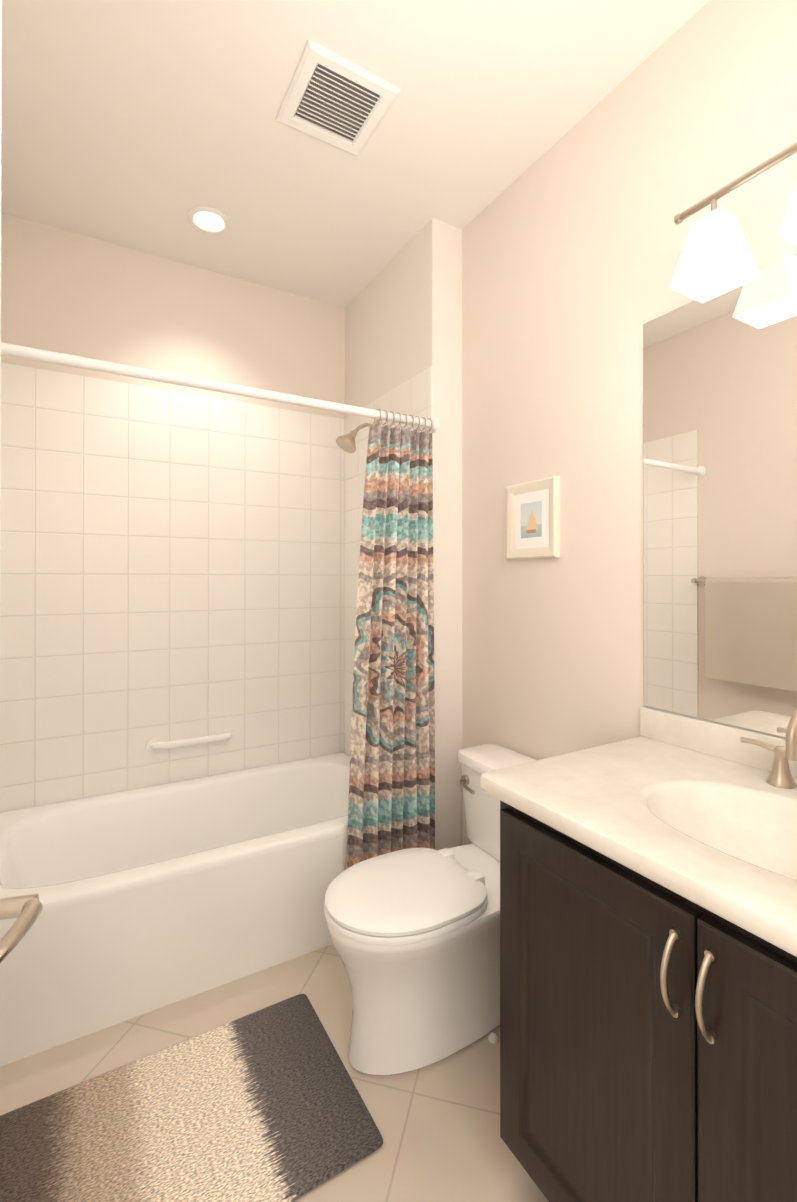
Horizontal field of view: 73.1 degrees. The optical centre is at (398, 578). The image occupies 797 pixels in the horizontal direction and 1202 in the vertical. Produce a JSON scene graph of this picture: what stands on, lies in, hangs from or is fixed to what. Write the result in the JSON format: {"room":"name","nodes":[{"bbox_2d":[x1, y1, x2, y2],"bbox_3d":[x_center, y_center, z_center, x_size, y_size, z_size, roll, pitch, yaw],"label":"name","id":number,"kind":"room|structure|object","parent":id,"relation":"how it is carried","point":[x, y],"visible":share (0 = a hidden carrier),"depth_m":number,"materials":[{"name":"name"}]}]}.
{"room":"bathroom","nodes":[
{"label":"bathroom","id":0,"kind":"room"},
{"bbox_2d":[1,212,344,418],"bbox_3d":[-0.902,-0.057,2.532,1.670,2.740,0.100,0,0,-30],"label":"wall","id":1,"kind":"structure","parent":0,"point":[68,292],"depth_m":2.39,"materials":[{"name":"beige paint"}]},
{"bbox_2d":[0,363,343,812],"bbox_3d":[-0.938,0.043,2.447,1.524,1.760,0.008,0,0,-30],"label":"tiled wall","id":2,"kind":"structure","parent":1,"relation":"attached to","point":[174,565],"depth_m":2.37,"materials":[{"name":"white tile"}]},
{"bbox_2d":[146,729,235,753],"bbox_3d":[-0.922,0.738,2.414,0.384,0.064,0.070,0,0,-30],"label":"grab rail","id":3,"kind":"object","parent":2,"relation":"attached to","point":[154,746],"visible":1,"depth_m":2.38,"materials":[{"name":"white plastic"}]},
{"bbox_2d":[0,944,548,1201],"bbox_3d":[-0.102,1.359,1.159,1.870,0.100,3.270,0,0,-30],"label":"floor","id":4,"kind":"structure","parent":0,"point":[437,1124],"depth_m":1.39,"materials":[{"name":"tile"}]},
{"bbox_2d":[0,753,349,1066],"bbox_3d":[-0.734,1.107,2.096,1.502,0.410,0.794,0,0,-30],"label":"bathtub","id":5,"kind":"object","parent":4,"relation":"on","point":[153,897],"visible":0.83,"depth_m":1.78,"materials":[{"name":"white ceramic"}]},
{"bbox_2d":[0,994,382,1201],"bbox_3d":[-0.526,1.300,1.250,0.848,0.015,0.525,0,0,-30],"label":"rug","id":6,"kind":"object","parent":4,"relation":"on","point":[266,1104],"visible":1,"depth_m":1.27,"materials":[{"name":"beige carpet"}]},
{"bbox_2d":[324,744,535,1075],"bbox_3d":[0.150,0.959,1.603,0.771,0.702,0.500,0,0,-30],"label":"toilet","id":7,"kind":"object","parent":4,"relation":"on","point":[414,933],"visible":0.81,"depth_m":1.45,"materials":[{"name":"white ceramic"}]},
{"bbox_2d":[480,707,796,1201],"bbox_3d":[0.651,0.775,0.919,0.611,1.066,0.943,0,0,-30],"label":"bathroom vanity","id":8,"kind":"object","parent":4,"relation":"on","point":[648,965],"visible":1,"depth_m":0.92,"materials":[{"name":"brown wood"}]},
{"bbox_2d":[1,0,708,307],"bbox_3d":[-0.102,-1.481,1.168,1.870,0.100,3.270,0,0,-30],"label":"ceiling","id":9,"kind":"structure","parent":0,"point":[145,126],"depth_m":1.67,"materials":[{"name":"white paint"}]},
{"bbox_2d":[187,206,230,234],"bbox_3d":[-0.756,-1.424,2.146,0.164,0.008,0.164,0,0,-30],"label":"recessed light","id":10,"kind":"object","parent":9,"relation":"in","point":[208,220],"visible":1,"depth_m":2.14,"materials":[{"name":"white paint"}]},
{"bbox_2d":[276,40,400,156],"bbox_3d":[-0.188,-1.422,1.622,0.284,0.015,0.284,0,0,-30],"label":"ceiling vent","id":11,"kind":"object","parent":9,"relation":"in","point":[335,100],"visible":1,"depth_m":1.60,"materials":[{"name":"white paint"}]},
{"bbox_2d":[345,218,461,849],"bbox_3d":[-0.011,-0.057,2.517,0.146,2.740,0.825,0,0,-30],"label":"wall","id":12,"kind":"structure","parent":0,"point":[403,316],"depth_m":2.18,"materials":[{"name":"beige paint"}]},
{"bbox_2d":[344,366,431,755],"bbox_3d":[-0.073,0.043,2.471,0.008,1.760,0.810,0,0,-30],"label":"tiled wall","id":13,"kind":"structure","parent":12,"relation":"attached to","point":[413,397],"depth_m":2.71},
{"bbox_2d":[336,420,377,452],"bbox_3d":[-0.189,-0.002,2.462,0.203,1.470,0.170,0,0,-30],"label":"shower head","id":14,"kind":"object","parent":13,"relation":"attached to","point":[346,443],"visible":0.31,"depth_m":2.43},
{"bbox_2d":[462,0,796,844],"bbox_3d":[0.662,-0.060,1.611,0.100,2.740,3.270,0,0,-30],"label":"wall","id":15,"kind":"structure","parent":0,"point":[574,238],"depth_m":1.64,"materials":[{"name":"beige paint"}]},
{"bbox_2d":[507,476,559,559],"bbox_3d":[0.455,-0.199,1.843,0.022,0.264,0.236,0,0,-30],"label":"picture frame","id":16,"kind":"object","parent":15,"relation":"attached to","point":[533,519],"visible":0.96,"depth_m":1.83,"materials":[{"name":"beige wood"}]},
{"bbox_2d":[643,254,796,737],"bbox_3d":[0.913,-0.176,1.077,0.006,1.052,0.935,0,0,-30],"label":"mirror","id":17,"kind":"object","parent":15,"relation":"attached to","point":[720,488],"visible":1,"depth_m":1.29,"materials":[{"name":"clear glass"}]},
{"bbox_2d":[669,142,796,302],"bbox_3d":[0.839,-0.774,1.015,0.198,0.245,0.622,0,0,-30],"label":"sconce","id":18,"kind":"object","parent":15,"relation":"attached to","point":[716,259],"visible":1,"depth_m":1.16,"materials":[{"name":"frosted glass"},{"name":"brushed nickel"}]},
{"bbox_3d":[-0.866,-0.063,0.717,0.100,2.740,3.270,0,0,-30],"label":"wall","id":19,"kind":"structure","parent":0,"visible":0},
{"bbox_2d":[0,0,42,962],"bbox_3d":[-0.364,0.092,0.271,0.278,2.412,0.753,0,0,-30],"label":"door","id":20,"kind":"structure","parent":19,"relation":"in","point":[25,910],"depth_m":0.58,"materials":[{"name":"white paint"}]},
{"bbox_2d":[1,342,438,868],"bbox_3d":[-0.510,0.243,1.716,1.522,1.755,0.081,0,0,-30],"label":"shower curtain","id":21,"kind":"object","parent":19,"relation":"attached to","point":[391,805],"visible":0.92,"depth_m":2.00,"materials":[{"name":"multicoloured fabric"}]}
]}

